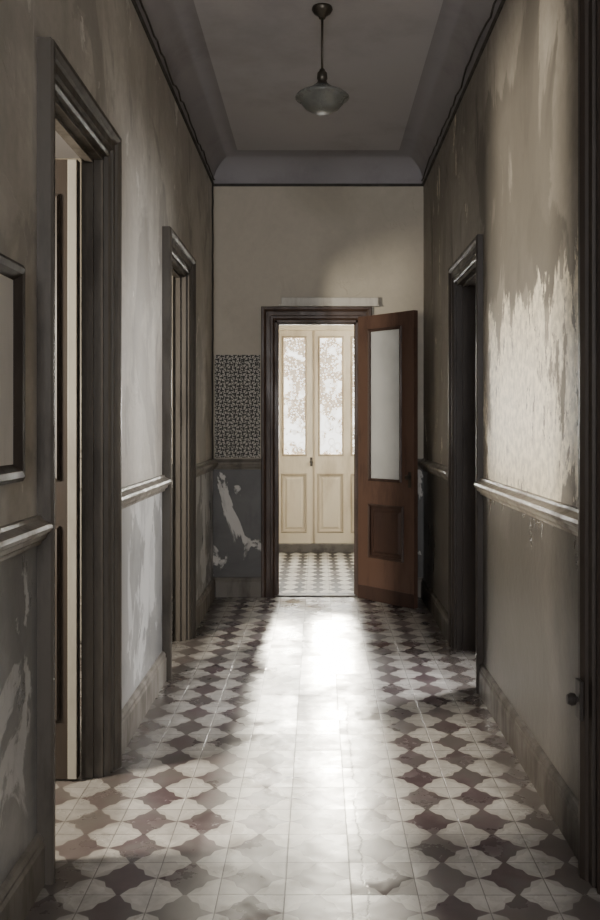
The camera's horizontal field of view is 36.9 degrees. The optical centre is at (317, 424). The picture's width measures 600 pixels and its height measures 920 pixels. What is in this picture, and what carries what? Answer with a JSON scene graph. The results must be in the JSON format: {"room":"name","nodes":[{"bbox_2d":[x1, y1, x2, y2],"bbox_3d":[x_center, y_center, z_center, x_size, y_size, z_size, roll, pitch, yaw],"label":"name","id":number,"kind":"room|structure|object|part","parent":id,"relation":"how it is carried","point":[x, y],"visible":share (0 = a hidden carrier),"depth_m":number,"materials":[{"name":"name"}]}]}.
{"room":"hallway","nodes":[
{"label":"hallway","id":0,"kind":"room"},
{"bbox_2d":[0,0,212,884],"bbox_3d":[-0.904,-0.390,1.695,0.085,3.600,11.390,0,0,0],"label":"wall","id":1,"kind":"structure","parent":0,"point":[166,181],"depth_m":4.03,"materials":[{"name":"grey paint"}]},
{"bbox_2d":[0,253,24,484],"bbox_3d":[-0.846,-0.147,2.342,0.032,0.615,0.445,0,0,0],"label":"picture frame","id":2,"kind":"object","parent":1,"relation":"attached to","point":[12,273],"visible":1,"depth_m":2.49,"materials":[{"name":"wood"},{"name":"paper"}]},
{"bbox_2d":[0,833,44,919],"bbox_3d":[-0.850,1.330,-0.620,0.024,0.160,6.760,0,0,0],"label":"baseboard","id":3,"kind":"structure","parent":1,"relation":"attached to","point":[25,881],"depth_m":2.58,"materials":[{"name":"wood"}]},
{"bbox_2d":[0,515,52,561],"bbox_3d":[-0.837,0.320,-0.620,0.050,0.090,6.760,0,0,0],"label":"chair rail","id":4,"kind":"object","parent":1,"relation":"attached to","point":[17,537],"visible":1,"depth_m":2.53,"materials":[{"name":"grey wood"}]},
{"bbox_2d":[55,159,79,778],"bbox_3d":[-1.342,0.175,3.598,0.780,2.450,0.104,0,0,0],"label":"door","id":5,"kind":"structure","parent":1,"relation":"in","point":[67,171],"depth_m":3.56,"materials":[{"name":"wood"}]},
{"bbox_3d":[-1.332,0.785,3.579,0.622,0.772,0.066,0,0,0],"label":"moulding","id":6,"kind":"part","parent":5,"relation":"part of","materials":[{"name":"wood"}]},
{"bbox_3d":[-1.332,-0.345,3.579,0.622,1.132,0.066,0,0,0],"label":"moulding","id":7,"kind":"part","parent":5,"relation":"part of","materials":[{"name":"black wood"}]},
{"bbox_2d":[37,37,121,884],"bbox_3d":[-0.879,0.110,3.245,0.135,2.600,0.970,0,0,0],"label":"door frame","id":8,"kind":"structure","parent":1,"relation":"attached to","point":[65,105],"depth_m":3.59,"materials":[{"name":"brown wood"}]},
{"bbox_2d":[80,277,80,640],"bbox_3d":[-1.332,0.220,5.868,0.760,2.360,0.104,0,0,0],"label":"door","id":9,"kind":"structure","parent":1,"relation":"in","point":[80,277],"depth_m":5.83,"materials":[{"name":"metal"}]},
{"bbox_3d":[-1.332,0.785,5.849,0.560,0.750,0.035,0,0,0],"label":"panel","id":10,"kind":"part","parent":9,"relation":"part of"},
{"bbox_3d":[-1.332,-0.300,5.849,0.560,1.020,0.035,0,0,0],"label":"panel","id":11,"kind":"part","parent":9,"relation":"part of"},
{"bbox_2d":[122,651,166,753],"bbox_3d":[-0.850,1.330,4.355,0.024,0.160,1.250,0,0,0],"label":"baseboard","id":12,"kind":"structure","parent":1,"relation":"attached to","point":[134,711],"depth_m":4.32,"materials":[{"name":"grey wood"}]},
{"bbox_2d":[122,475,170,508],"bbox_3d":[-0.837,0.320,4.355,0.050,0.090,1.250,0,0,0],"label":"chair rail","id":13,"kind":"object","parent":1,"relation":"attached to","point":[132,494],"visible":0.76,"depth_m":4.28,"materials":[{"name":"grey wood"}]},
{"bbox_2d":[139,0,214,179],"bbox_3d":[-0.838,-1.997,4.401,0.015,0.070,5.801,0,0,0],"label":"electrical cable","id":14,"kind":"object","parent":1,"relation":"attached to","point":[141,3],"visible":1,"depth_m":5.14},
{"bbox_2d":[162,226,195,679],"bbox_3d":[-0.879,0.155,5.490,0.135,2.510,1.020,0,0,0],"label":"door frame","id":15,"kind":"structure","parent":1,"relation":"attached to","point":[178,262],"depth_m":5.87,"materials":[{"name":"wood"}]},
{"bbox_2d":[196,578,215,628],"bbox_3d":[-0.850,1.330,6.695,0.024,0.160,1.390,0,0,0],"label":"baseboard","id":16,"kind":"structure","parent":1,"relation":"attached to","point":[208,595],"depth_m":6.71,"materials":[{"name":"grey wood"}]},
{"bbox_2d":[196,459,217,476],"bbox_3d":[-0.837,0.320,6.695,0.050,0.090,1.390,0,0,0],"label":"chair rail","id":17,"kind":"object","parent":1,"relation":"attached to","point":[204,467],"visible":0.82,"depth_m":6.65,"materials":[{"name":"grey wood"}]},
{"bbox_2d":[212,182,213,458],"bbox_3d":[-0.850,-0.841,7.260,0.018,2.230,0.014,0,0,0],"label":"conduit pipe","id":18,"kind":"object","parent":1,"relation":"attached to","point":[212,182],"visible":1,"depth_m":7.25,"materials":[{"name":"black metal"}]},
{"bbox_2d":[131,0,505,185],"bbox_3d":[0.002,-1.970,1.695,1.728,0.021,11.390,0,0,0],"label":"rail","id":19,"kind":"object","parent":1,"relation":"attached to","point":[135,5],"visible":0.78,"depth_m":5.63,"materials":[{"name":"black wood"}]},
{"bbox_2d":[55,158,422,596],"bbox_3d":[0.000,-0.390,7.450,7.200,3.600,0.120,0,0,0],"label":"wall","id":20,"kind":"structure","parent":0,"point":[272,243],"depth_m":7.39,"materials":[{"name":"paint"}]},
{"bbox_2d":[213,577,260,596],"bbox_3d":[-0.663,1.330,7.378,0.397,0.160,0.024,0,0,0],"label":"baseboard","id":21,"kind":"structure","parent":20,"relation":"attached to","point":[225,586],"depth_m":7.37,"materials":[{"name":"grey wood"}]},
{"bbox_2d":[214,458,260,469],"bbox_3d":[-0.663,0.320,7.365,0.397,0.090,0.050,0,0,0],"label":"chair rail","id":22,"kind":"object","parent":20,"relation":"attached to","point":[223,463],"visible":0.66,"depth_m":7.36,"materials":[{"name":"grey wood"}]},
{"bbox_2d":[215,355,259,457],"bbox_3d":[-0.661,-0.153,7.387,0.374,0.843,0.006,0,0,0],"label":"panel","id":23,"kind":"object","parent":20,"relation":"attached to","point":[237,377],"visible":1,"depth_m":7.38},
{"bbox_2d":[261,306,371,597],"bbox_3d":[-0.013,0.220,7.430,0.905,2.380,0.160,0,0,0],"label":"door frame","id":24,"kind":"structure","parent":20,"relation":"attached to","point":[272,317],"depth_m":7.37,"materials":[{"name":"brown wood"}]},
{"bbox_2d":[279,297,378,306],"bbox_3d":[0.090,-1.004,7.360,0.820,0.072,0.060,0,0,0],"label":"trim","id":25,"kind":"structure","parent":20,"relation":"attached to","point":[285,301],"depth_m":7.33,"materials":[{"name":"grey wood"}]},
{"bbox_2d":[358,310,417,608],"bbox_3d":[0.531,0.263,7.078,0.099,2.275,0.606,0,0,-42],"label":"door","id":26,"kind":"structure","parent":20,"relation":"in","point":[387,343],"depth_m":7.08,"materials":[{"name":"wood"}]},
{"bbox_3d":[0.540,-0.160,7.093,0.066,1.212,0.367,0,0,-42],"label":"moulding","id":27,"kind":"part","parent":26,"relation":"part of","materials":[{"name":"white glass"}]},
{"bbox_3d":[0.540,-0.160,7.093,0.004,1.190,0.345,0,0,-42],"label":"glass pane","id":28,"kind":"part","parent":26,"relation":"part of","materials":[{"name":"white glass"}]},
{"bbox_3d":[0.547,0.845,7.086,0.035,0.410,0.365,0,0,-42],"label":"panel","id":29,"kind":"part","parent":26,"relation":"part of","materials":[{"name":"brown wood"}]},
{"bbox_3d":[0.547,0.845,7.086,0.066,0.432,0.387,0,0,-42],"label":"moulding","id":30,"kind":"part","parent":26,"relation":"part of","materials":[{"name":"brown wood"}]},
{"bbox_3d":[0.686,0.420,6.866,0.045,0.120,0.040,0,0,-42],"label":"handle","id":31,"kind":"part","parent":26,"relation":"part of","materials":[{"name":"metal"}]},
{"bbox_2d":[418,577,422,596],"bbox_3d":[0.663,1.330,7.378,0.406,0.160,0.024,0,0,0],"label":"baseboard","id":32,"kind":"structure","parent":20,"relation":"attached to","point":[419,578],"depth_m":7.37,"materials":[{"name":"wood"}]},
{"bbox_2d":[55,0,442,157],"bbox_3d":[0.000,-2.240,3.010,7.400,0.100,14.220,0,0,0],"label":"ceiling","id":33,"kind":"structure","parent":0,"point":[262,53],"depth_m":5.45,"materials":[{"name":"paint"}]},
{"bbox_2d":[135,0,500,183],"bbox_3d":[0.002,-2.079,1.695,1.728,0.220,11.390,0,0,0],"label":"cove","id":34,"kind":"object","parent":33,"relation":"attached to","point":[176,25],"visible":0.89,"depth_m":6.11,"materials":[{"name":"paint"}]},
{"bbox_2d":[295,3,348,114],"bbox_3d":[0.022,-1.913,4.720,0.284,0.555,0.284,0,0,0],"label":"pendant lamp","id":35,"kind":"object","parent":33,"relation":"hanging from","point":[322,98],"visible":1,"depth_m":4.67,"materials":[{"name":"metal"}]},
{"bbox_3d":[0.022,-1.990,4.720,0.013,0.290,0.013,0,0,0],"label":"rod","id":36,"kind":"part","parent":35,"relation":"part of","materials":[{"name":"metal"}]},
{"bbox_3d":[0.022,-1.705,4.720,0.284,0.140,0.284,0,0,0],"label":"lamp shade","id":37,"kind":"part","parent":35,"relation":"part of","materials":[{"name":"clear glass"}]},
{"bbox_2d":[24,552,599,919],"bbox_3d":[0.000,1.460,3.010,7.400,0.100,14.220,0,0,0],"label":"floor","id":38,"kind":"structure","parent":0,"point":[299,758],"depth_m":3.45,"materials":[{"name":"tile"}]},
{"bbox_2d":[279,543,353,551],"bbox_3d":[-0.060,1.365,10.020,1.650,0.091,0.140,0,0,0],"label":"doorstep","id":39,"kind":"object","parent":38,"relation":"on","point":[283,547],"visible":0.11,"depth_m":9.95,"materials":[{"name":"stone"}]},
{"bbox_2d":[275,593,357,596],"bbox_3d":[-0.013,1.404,7.445,0.685,0.012,0.130,0,0,0],"label":"threshold","id":40,"kind":"object","parent":38,"relation":"on","point":[279,594],"visible":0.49,"depth_m":7.38,"materials":[{"name":"stone"}]},
{"bbox_2d":[423,0,577,799],"bbox_3d":[0.926,-0.390,1.695,0.120,3.600,11.390,0,0,0],"label":"wall","id":41,"kind":"structure","parent":0,"point":[504,170],"depth_m":3.89,"materials":[{"name":"beige paint"}]},
{"bbox_2d":[418,459,447,479],"bbox_3d":[0.841,0.320,6.570,0.050,0.090,1.640,0,0,0],"label":"chair rail","id":42,"kind":"object","parent":41,"relation":"attached to","point":[440,470],"visible":0.87,"depth_m":6.43,"materials":[{"name":"grey wood"}]},
{"bbox_2d":[421,577,447,641],"bbox_3d":[0.854,1.330,6.570,0.024,0.160,1.640,0,0,0],"label":"baseboard","id":43,"kind":"structure","parent":41,"relation":"attached to","point":[435,607],"depth_m":6.49,"materials":[{"name":"grey wood"}]},
{"bbox_2d":[421,0,496,180],"bbox_3d":[0.842,-2.000,4.400,0.015,0.077,5.801,0,0,0],"label":"electrical cable","id":44,"kind":"object","parent":41,"relation":"attached to","point":[494,2],"visible":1,"depth_m":5.22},
{"bbox_2d":[448,234,482,693],"bbox_3d":[0.908,0.205,5.235,0.155,2.410,1.030,0,0,0],"label":"door frame","id":45,"kind":"structure","parent":41,"relation":"attached to","point":[465,275],"depth_m":5.62,"materials":[{"name":"brown wood"}]},
{"bbox_2d":[474,478,577,535],"bbox_3d":[0.841,0.320,3.775,0.050,0.090,1.890,0,0,0],"label":"chair rail","id":46,"kind":"object","parent":41,"relation":"attached to","point":[563,516],"visible":0.74,"depth_m":3.49,"materials":[{"name":"grey wood"}]},
{"bbox_2d":[479,664,577,859],"bbox_3d":[0.854,1.330,3.775,0.024,0.160,1.890,0,0,0],"label":"baseboard","id":47,"kind":"structure","parent":41,"relation":"attached to","point":[558,798],"depth_m":3.52,"materials":[{"name":"wood"}]},
{"bbox_2d":[566,0,599,894],"bbox_3d":[0.878,-0.115,2.225,0.215,3.050,1.210,0,0,0],"label":"door frame","id":48,"kind":"structure","parent":41,"relation":"attached to","point":[586,697],"depth_m":2.77,"materials":[{"name":"wood"}]},
{"bbox_3d":[0.788,0.850,2.790,0.035,0.040,0.040,0,0,0],"label":"knob","id":49,"kind":"part","parent":48,"relation":"part of","materials":[{"name":"metal"}]},
{"bbox_3d":[0.000,-0.390,10.060,2.600,3.600,0.120,0,0,0],"label":"wall","id":50,"kind":"structure","parent":0,"visible":0},
{"bbox_2d":[279,330,314,542],"bbox_3d":[-0.242,0.132,10.031,0.425,2.375,0.102,0,0,0],"label":"door","id":51,"kind":"structure","parent":50,"relation":"in","point":[296,470],"depth_m":10.03,"materials":[{"name":"beige wood"}]},
{"bbox_3d":[-0.265,0.870,10.050,0.264,0.640,0.034,0,0,0],"label":"panel","id":52,"kind":"part","parent":51,"relation":"part of","materials":[{"name":"beige wood"}]},
{"bbox_3d":[-0.265,0.870,10.050,0.286,0.662,0.064,0,0,0],"label":"moulding","id":53,"kind":"part","parent":51,"relation":"part of","materials":[{"name":"beige wood"}]},
{"bbox_3d":[-0.261,-0.323,10.050,0.278,1.337,0.064,0,0,0],"label":"moulding","id":54,"kind":"part","parent":51,"relation":"part of","materials":[{"name":"white glass"}]},
{"bbox_3d":[-0.261,-0.323,10.050,0.256,1.315,0.004,0,0,0],"label":"glass pane","id":55,"kind":"part","parent":51,"relation":"part of","materials":[{"name":"white glass"}]},
{"bbox_2d":[279,325,353,329],"bbox_3d":[-0.060,0.130,10.030,1.650,2.560,0.100,0,0,0],"label":"door frame","id":56,"kind":"structure","parent":50,"relation":"attached to","point":[281,327],"depth_m":9.98,"materials":[{"name":"beige wood"}]},
{"bbox_2d":[314,330,349,542],"bbox_3d":[0.159,0.132,10.050,0.398,2.375,0.064,0,0,0],"label":"door","id":57,"kind":"structure","parent":50,"relation":"in","point":[332,471],"depth_m":10.03,"materials":[{"name":"beige wood"}]},
{"bbox_3d":[0.141,0.870,10.050,0.271,0.640,0.034,0,0,0],"label":"panel","id":58,"kind":"part","parent":57,"relation":"part of","materials":[{"name":"beige wood"}]},
{"bbox_3d":[0.141,0.870,10.050,0.293,0.662,0.064,0,0,0],"label":"moulding","id":59,"kind":"part","parent":57,"relation":"part of","materials":[{"name":"beige wood"}]},
{"bbox_3d":[0.145,-0.323,10.050,0.285,1.337,0.064,0,0,0],"label":"moulding","id":60,"kind":"part","parent":57,"relation":"part of","materials":[{"name":"white glass"}]},
{"bbox_3d":[0.145,-0.323,10.050,0.263,1.315,0.004,0,0,0],"label":"glass pane","id":61,"kind":"part","parent":57,"relation":"part of","materials":[{"name":"white glass"}]},
{"bbox_2d":[350,330,353,542],"bbox_3d":[0.559,0.132,10.050,0.402,2.375,0.064,0,0,0],"label":"door","id":62,"kind":"structure","parent":50,"relation":"in","point":[351,331],"depth_m":10.03,"materials":[{"name":"beige wood"}]},
{"bbox_3d":[0.534,0.870,10.050,0.339,0.662,0.064,0,0,0],"label":"moulding","id":63,"kind":"part","parent":62,"relation":"part of","materials":[{"name":"beige wood"}]},
{"bbox_3d":[0.534,-0.323,10.050,0.339,1.337,0.064,0,0,0],"label":"moulding","id":64,"kind":"part","parent":62,"relation":"part of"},
{"bbox_3d":[0.534,0.870,10.050,0.317,0.640,0.034,0,0,0],"label":"panel","id":65,"kind":"part","parent":62,"relation":"part of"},
{"bbox_3d":[0.534,-0.323,10.050,0.317,1.315,0.004,0,0,0],"label":"glass pane","id":66,"kind":"part","parent":62,"relation":"part of","materials":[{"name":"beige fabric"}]}
]}

